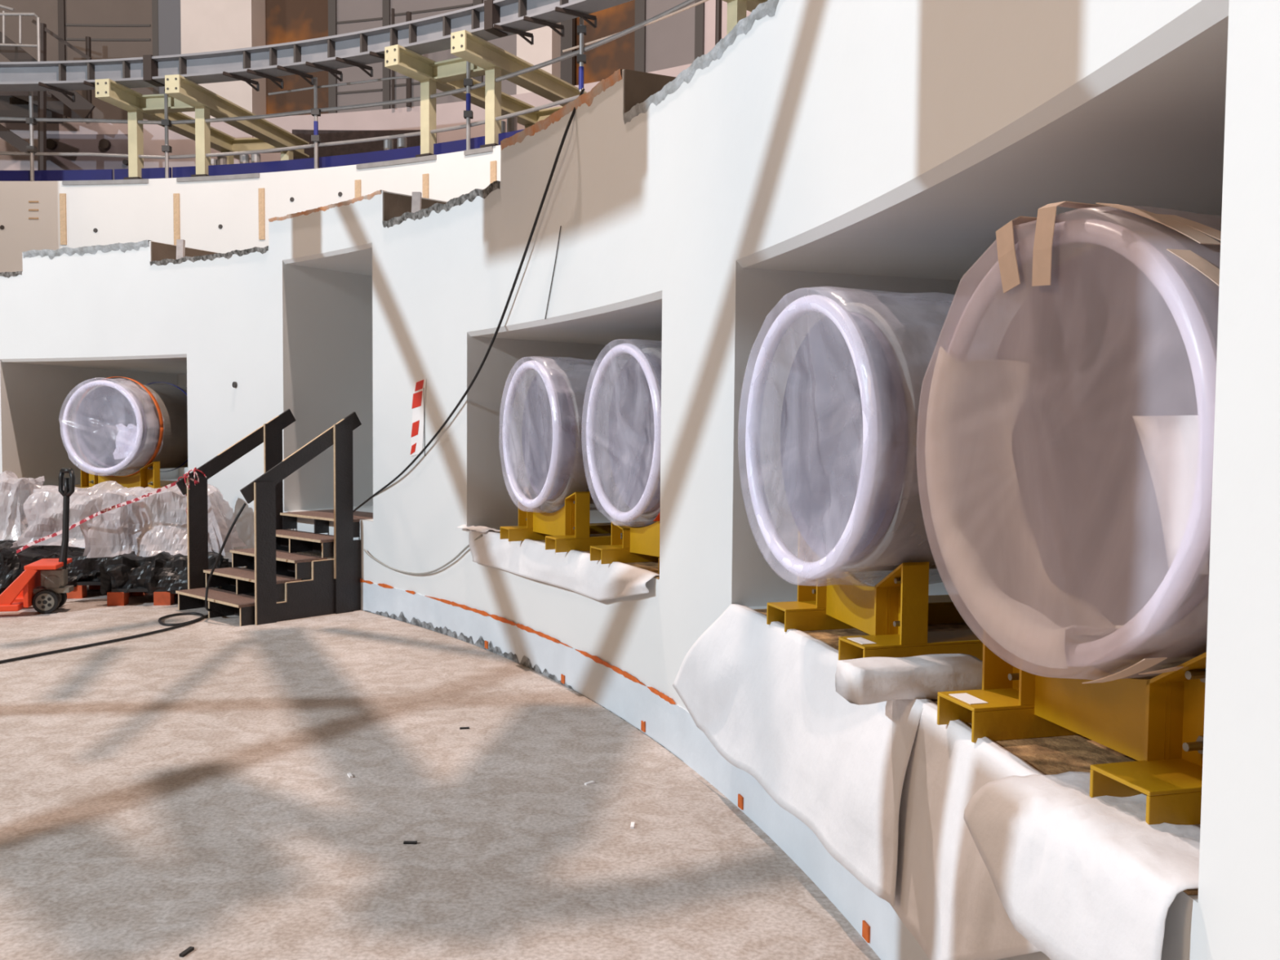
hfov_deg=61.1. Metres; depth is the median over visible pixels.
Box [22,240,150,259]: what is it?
trim
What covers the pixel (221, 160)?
pipe stub
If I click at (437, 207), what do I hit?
trim
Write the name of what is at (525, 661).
trim
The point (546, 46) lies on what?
column
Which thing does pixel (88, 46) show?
rod
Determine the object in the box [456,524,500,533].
sheet
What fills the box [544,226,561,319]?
string
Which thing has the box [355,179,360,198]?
batten
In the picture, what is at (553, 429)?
duct
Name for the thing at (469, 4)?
trim
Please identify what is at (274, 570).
stairs
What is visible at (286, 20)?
wall panel
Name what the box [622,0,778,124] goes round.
trim
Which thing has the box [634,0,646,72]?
trim
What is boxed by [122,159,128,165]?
wall fitting
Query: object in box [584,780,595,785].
scrap
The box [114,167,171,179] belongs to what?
board
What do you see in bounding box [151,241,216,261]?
trim
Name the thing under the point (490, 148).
plate
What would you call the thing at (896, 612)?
stand
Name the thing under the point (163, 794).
floor
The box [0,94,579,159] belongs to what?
guard rail
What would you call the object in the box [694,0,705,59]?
trim
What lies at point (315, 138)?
upright
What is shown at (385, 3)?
trim
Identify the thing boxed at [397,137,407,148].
pipe stub
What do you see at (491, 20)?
girder
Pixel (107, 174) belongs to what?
board
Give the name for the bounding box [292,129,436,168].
wall panel
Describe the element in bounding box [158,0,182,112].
trim
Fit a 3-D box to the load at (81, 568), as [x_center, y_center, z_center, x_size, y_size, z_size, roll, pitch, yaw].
[-5.221,0.774,10.222,1.086,0.360,0.995,1,3,0]
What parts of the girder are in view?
splice plate, splice plate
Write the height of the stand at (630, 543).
0.534 m
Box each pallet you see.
[66,580,131,598]
[106,587,177,605]
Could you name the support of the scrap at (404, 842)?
on the floor
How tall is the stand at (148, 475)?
0.365 m
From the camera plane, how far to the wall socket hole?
10.61 m
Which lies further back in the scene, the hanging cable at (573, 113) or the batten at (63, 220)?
the batten at (63, 220)
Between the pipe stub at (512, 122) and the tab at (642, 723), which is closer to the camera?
the tab at (642, 723)
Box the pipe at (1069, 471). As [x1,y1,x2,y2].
[924,200,1221,684]
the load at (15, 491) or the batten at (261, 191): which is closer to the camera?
the load at (15, 491)
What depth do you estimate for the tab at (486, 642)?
7.73 m
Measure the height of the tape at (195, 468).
0.522 m
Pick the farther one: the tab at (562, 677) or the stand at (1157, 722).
the tab at (562, 677)
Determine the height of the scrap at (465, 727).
0.008 m
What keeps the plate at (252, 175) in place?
attached to the wall at (124, 213)
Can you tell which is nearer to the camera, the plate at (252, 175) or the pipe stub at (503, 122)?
the pipe stub at (503, 122)
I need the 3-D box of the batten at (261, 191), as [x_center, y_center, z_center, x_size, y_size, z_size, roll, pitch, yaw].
[-5.881,-4.137,16.855,0.099,0.787,0.024,1,3,17]
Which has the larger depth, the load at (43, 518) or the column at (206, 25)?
the column at (206, 25)
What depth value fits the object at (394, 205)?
9.00 m
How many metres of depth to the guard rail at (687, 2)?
16.04 m
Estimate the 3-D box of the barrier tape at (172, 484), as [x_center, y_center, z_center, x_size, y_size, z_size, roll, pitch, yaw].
[-4.711,0.305,9.496,1.684,0.729,0.117,1,3,5]
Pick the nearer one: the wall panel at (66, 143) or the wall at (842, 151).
the wall at (842, 151)
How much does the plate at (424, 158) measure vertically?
0.065 m
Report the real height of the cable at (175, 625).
0.980 m
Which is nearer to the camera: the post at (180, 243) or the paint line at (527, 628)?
the paint line at (527, 628)
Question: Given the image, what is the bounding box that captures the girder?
[0,0,632,102]
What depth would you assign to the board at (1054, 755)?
2.65 m
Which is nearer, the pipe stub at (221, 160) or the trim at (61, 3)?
the pipe stub at (221, 160)
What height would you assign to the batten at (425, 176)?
0.377 m
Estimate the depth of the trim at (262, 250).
10.76 m
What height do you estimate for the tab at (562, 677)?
0.053 m
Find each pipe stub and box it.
[210,158,217,164]
[217,155,226,164]
[240,154,249,163]
[251,153,260,162]
[383,139,393,150]
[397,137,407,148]
[501,120,506,133]
[506,116,517,132]
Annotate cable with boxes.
[0,502,246,663]
[353,88,584,511]
[363,534,482,574]
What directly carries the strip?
attached to the wall at (842, 151)
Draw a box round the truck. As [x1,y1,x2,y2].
[0,467,75,613]
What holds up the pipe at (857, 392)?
on the stand at (896, 612)
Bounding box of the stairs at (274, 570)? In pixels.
[175,408,373,626]
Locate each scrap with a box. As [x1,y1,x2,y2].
[178,946,194,956]
[346,773,352,777]
[403,840,417,844]
[459,726,469,729]
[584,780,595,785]
[630,822,634,828]
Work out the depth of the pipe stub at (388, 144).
16.66 m
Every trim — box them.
[0,0,58,62]
[0,271,22,278]
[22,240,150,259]
[57,0,66,118]
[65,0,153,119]
[66,23,150,26]
[66,38,150,40]
[150,245,268,265]
[151,0,159,94]
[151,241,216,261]
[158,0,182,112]
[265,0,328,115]
[268,190,383,222]
[328,0,337,113]
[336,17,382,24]
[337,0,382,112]
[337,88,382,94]
[361,609,683,761]
[382,0,391,109]
[382,180,499,227]
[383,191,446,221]
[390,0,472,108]
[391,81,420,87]
[394,3,472,16]
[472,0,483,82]
[483,0,516,95]
[500,68,622,150]
[560,17,575,85]
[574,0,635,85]
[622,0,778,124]
[624,69,675,112]
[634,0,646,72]
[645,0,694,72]
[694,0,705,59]
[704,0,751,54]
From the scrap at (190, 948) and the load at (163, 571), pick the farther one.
the load at (163, 571)
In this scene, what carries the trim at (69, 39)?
attached to the wall at (447, 114)
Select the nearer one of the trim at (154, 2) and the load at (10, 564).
the load at (10, 564)
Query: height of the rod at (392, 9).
1.810 m
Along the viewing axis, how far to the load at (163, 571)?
9.50 m
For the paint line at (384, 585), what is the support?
attached to the wall at (842, 151)
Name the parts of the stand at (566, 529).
post, saddle plate, rail, post, rail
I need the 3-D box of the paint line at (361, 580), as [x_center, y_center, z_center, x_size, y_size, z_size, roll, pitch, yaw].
[-2.346,0.870,9.275,0.003,0.035,0.240,-2,4,-44]
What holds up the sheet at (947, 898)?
hanging from the board at (1054, 755)
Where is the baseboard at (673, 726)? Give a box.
[0,539,928,959]
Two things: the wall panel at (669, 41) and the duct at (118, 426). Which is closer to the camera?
the duct at (118, 426)
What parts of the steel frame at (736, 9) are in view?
post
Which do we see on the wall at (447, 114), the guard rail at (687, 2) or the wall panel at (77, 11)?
the wall panel at (77, 11)
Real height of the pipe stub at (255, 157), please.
0.461 m
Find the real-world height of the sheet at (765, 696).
0.633 m
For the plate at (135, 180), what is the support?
attached to the wall at (124, 213)
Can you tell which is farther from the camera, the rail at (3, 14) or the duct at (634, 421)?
the rail at (3, 14)
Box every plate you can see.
[62,178,148,185]
[176,173,259,182]
[355,155,436,168]
[463,146,493,155]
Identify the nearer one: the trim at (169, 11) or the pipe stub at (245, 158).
the pipe stub at (245, 158)
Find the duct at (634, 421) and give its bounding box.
[586,342,662,522]
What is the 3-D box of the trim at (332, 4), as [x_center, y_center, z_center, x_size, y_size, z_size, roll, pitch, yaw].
[-5.976,-9.507,21.102,0.162,4.974,0.100,1,3,13]
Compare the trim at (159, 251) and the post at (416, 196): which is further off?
the trim at (159, 251)
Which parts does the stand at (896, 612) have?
post, saddle plate, rail, post, rail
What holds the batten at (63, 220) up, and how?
attached to the wall at (124, 213)
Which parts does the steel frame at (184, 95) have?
foot plate, post, foot plate, post, post, post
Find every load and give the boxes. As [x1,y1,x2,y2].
[0,471,46,540]
[0,540,44,588]
[10,480,144,547]
[17,545,111,586]
[79,484,247,558]
[99,551,231,594]
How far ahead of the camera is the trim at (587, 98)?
6.57 m
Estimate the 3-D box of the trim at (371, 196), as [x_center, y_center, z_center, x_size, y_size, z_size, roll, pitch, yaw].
[-2.782,-2.402,9.593,1.866,0.053,0.099,3,4,43]
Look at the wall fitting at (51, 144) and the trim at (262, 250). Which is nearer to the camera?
the trim at (262, 250)
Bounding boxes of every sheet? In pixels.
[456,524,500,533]
[468,529,659,600]
[672,604,937,906]
[835,653,982,704]
[889,698,1044,959]
[963,771,1200,959]
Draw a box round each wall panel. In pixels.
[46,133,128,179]
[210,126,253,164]
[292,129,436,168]
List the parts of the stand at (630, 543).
post, rail, saddle plate, rail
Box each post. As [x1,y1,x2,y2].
[176,239,185,259]
[411,191,422,213]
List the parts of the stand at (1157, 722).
rail, post, saddle plate, rail, post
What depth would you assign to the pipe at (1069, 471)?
2.67 m
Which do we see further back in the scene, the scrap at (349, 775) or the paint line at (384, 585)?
the paint line at (384, 585)
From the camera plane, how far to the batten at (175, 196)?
17.23 m
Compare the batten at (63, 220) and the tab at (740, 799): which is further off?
the batten at (63, 220)
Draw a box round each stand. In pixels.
[79,459,163,491]
[500,486,653,552]
[590,520,659,573]
[766,529,1150,661]
[937,629,1206,824]
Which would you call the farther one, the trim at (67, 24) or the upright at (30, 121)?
the trim at (67, 24)
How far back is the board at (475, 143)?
15.59 m
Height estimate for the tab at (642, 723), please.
0.058 m
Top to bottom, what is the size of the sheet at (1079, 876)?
0.282 m
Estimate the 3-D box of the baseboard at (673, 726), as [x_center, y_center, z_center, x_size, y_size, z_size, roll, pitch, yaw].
[-3.128,1.088,7.292,3.825,0.259,17.363,-2,4,-38]
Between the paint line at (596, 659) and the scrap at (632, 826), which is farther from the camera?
the paint line at (596, 659)
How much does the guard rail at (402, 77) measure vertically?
0.097 m
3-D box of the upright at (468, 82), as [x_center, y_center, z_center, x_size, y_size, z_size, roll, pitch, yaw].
[-2.426,-5.426,15.322,0.120,1.519,0.100,1,3,0]
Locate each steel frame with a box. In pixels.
[95,74,309,179]
[384,30,587,157]
[722,0,767,35]
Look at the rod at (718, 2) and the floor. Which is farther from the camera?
the rod at (718, 2)
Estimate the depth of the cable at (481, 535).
8.49 m
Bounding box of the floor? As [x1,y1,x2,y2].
[0,585,880,959]
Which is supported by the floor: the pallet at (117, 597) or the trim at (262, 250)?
the pallet at (117, 597)
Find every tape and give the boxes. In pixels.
[16,480,177,553]
[177,466,206,512]
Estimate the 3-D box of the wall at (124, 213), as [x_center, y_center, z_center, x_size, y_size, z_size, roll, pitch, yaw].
[-3.238,-2.894,8.534,12.777,2.890,33.035,-2,4,-45]
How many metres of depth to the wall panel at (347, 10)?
21.03 m
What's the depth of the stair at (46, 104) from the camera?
19.38 m
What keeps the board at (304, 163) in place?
on the wall at (124, 213)
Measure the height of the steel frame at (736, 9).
1.369 m
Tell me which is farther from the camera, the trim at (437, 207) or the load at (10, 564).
the load at (10, 564)
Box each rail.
[0,0,698,124]
[0,4,40,61]
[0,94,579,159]
[267,75,410,95]
[562,0,708,52]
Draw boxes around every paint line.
[360,578,373,583]
[377,583,392,588]
[404,590,415,594]
[426,595,572,648]
[574,648,645,685]
[646,686,675,704]
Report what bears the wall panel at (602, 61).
on the wall at (447, 114)
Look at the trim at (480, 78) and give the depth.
20.18 m
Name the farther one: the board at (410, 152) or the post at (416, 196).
the board at (410, 152)
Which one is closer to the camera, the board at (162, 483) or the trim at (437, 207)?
the trim at (437, 207)
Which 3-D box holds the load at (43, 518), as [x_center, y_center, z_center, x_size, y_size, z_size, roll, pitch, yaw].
[-5.213,0.312,10.246,1.095,0.601,0.781,1,3,0]
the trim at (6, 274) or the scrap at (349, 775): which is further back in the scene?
the trim at (6, 274)
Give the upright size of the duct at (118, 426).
1.039 m
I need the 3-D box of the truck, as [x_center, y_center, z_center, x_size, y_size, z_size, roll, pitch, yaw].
[-5.511,0.507,9.000,1.531,1.212,0.540,0,3,-14]
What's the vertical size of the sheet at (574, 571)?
0.232 m
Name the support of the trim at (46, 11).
on the wall at (447, 114)
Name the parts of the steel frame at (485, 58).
foot plate, post, foot plate, post, post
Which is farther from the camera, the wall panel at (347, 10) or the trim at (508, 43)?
the wall panel at (347, 10)
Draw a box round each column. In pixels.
[180,0,266,119]
[516,22,560,94]
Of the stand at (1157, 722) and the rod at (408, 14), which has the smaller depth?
the stand at (1157, 722)
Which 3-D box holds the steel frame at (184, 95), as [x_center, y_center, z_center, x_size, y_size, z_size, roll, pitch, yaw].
[-7.286,-5.548,18.494,1.456,1.369,3.990,1,3,11]
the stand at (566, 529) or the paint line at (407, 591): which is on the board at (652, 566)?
the stand at (566, 529)
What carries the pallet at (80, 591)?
on the floor
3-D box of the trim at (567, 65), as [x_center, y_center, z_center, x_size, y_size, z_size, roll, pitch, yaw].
[-1.344,-9.385,19.428,0.378,4.974,0.101,2,3,27]
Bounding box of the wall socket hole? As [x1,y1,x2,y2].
[231,382,237,387]
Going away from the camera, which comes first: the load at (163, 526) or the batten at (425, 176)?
the load at (163, 526)
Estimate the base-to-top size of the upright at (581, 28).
1.282 m
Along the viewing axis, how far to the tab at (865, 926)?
3.37 m
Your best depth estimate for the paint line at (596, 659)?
6.06 m
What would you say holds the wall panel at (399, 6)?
on the wall at (447, 114)
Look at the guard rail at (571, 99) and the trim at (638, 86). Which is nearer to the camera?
the trim at (638, 86)
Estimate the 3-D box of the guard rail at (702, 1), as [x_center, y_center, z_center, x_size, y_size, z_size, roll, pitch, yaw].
[0.035,-5.734,13.601,2.732,0.160,0.088,3,4,40]
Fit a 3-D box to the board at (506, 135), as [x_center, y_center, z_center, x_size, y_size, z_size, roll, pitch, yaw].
[-1.363,-4.733,14.811,1.526,0.195,0.047,2,3,34]
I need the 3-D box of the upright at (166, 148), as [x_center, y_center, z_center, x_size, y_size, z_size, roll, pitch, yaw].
[-7.531,-5.507,17.244,0.120,1.405,0.100,1,3,0]
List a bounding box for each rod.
[85,36,92,118]
[391,8,395,108]
[405,11,411,106]
[715,0,721,44]
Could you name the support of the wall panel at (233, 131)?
attached to the wall at (447, 114)
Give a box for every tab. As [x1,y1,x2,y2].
[484,640,488,648]
[560,674,564,684]
[640,720,645,732]
[737,793,743,809]
[862,920,870,942]
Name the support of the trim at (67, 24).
attached to the wall at (447, 114)
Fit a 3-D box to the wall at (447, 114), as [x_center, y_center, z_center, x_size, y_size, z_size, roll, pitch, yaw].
[-2.197,-5.433,10.214,41.004,2.036,16.562,3,4,42]
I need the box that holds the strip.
[410,378,426,456]
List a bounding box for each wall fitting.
[46,138,57,150]
[98,138,111,150]
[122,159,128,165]
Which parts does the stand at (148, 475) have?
rail, post, saddle plate, post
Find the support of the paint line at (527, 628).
attached to the wall at (842, 151)
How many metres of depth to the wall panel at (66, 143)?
21.25 m
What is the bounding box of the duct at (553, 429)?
[502,360,626,508]
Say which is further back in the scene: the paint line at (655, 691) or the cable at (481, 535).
the cable at (481, 535)
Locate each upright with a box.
[26,91,37,181]
[161,88,172,177]
[311,76,320,168]
[463,61,473,150]
[576,17,586,92]
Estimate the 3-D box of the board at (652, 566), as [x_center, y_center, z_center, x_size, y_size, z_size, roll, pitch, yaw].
[0.438,0.416,7.242,2.280,0.007,3.261,-1,3,-28]
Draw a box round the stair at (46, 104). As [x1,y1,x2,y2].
[0,19,95,170]
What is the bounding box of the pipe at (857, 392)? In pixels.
[745,294,1017,578]
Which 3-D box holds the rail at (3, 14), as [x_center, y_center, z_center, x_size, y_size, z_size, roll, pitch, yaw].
[-10.957,-7.827,18.929,0.965,1.071,0.059,0,3,-1]
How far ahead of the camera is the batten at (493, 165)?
15.09 m
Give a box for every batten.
[59,193,66,244]
[173,193,180,245]
[257,187,265,239]
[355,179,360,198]
[422,173,429,198]
[489,160,497,183]
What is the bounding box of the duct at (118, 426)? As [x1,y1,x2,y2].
[62,376,187,476]
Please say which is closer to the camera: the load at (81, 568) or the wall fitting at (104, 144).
the load at (81, 568)
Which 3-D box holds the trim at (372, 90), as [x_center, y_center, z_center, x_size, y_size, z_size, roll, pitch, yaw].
[-5.461,-7.542,21.053,1.005,0.040,0.026,1,3,15]
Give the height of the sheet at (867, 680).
0.111 m
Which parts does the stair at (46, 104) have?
post, handrail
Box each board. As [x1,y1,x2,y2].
[0,168,112,181]
[75,480,176,487]
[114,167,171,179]
[172,157,314,177]
[319,146,420,168]
[433,136,484,155]
[489,520,659,578]
[498,128,524,145]
[753,608,1206,894]
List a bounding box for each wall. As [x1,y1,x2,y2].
[0,0,1279,959]
[0,63,691,177]
[0,145,500,272]

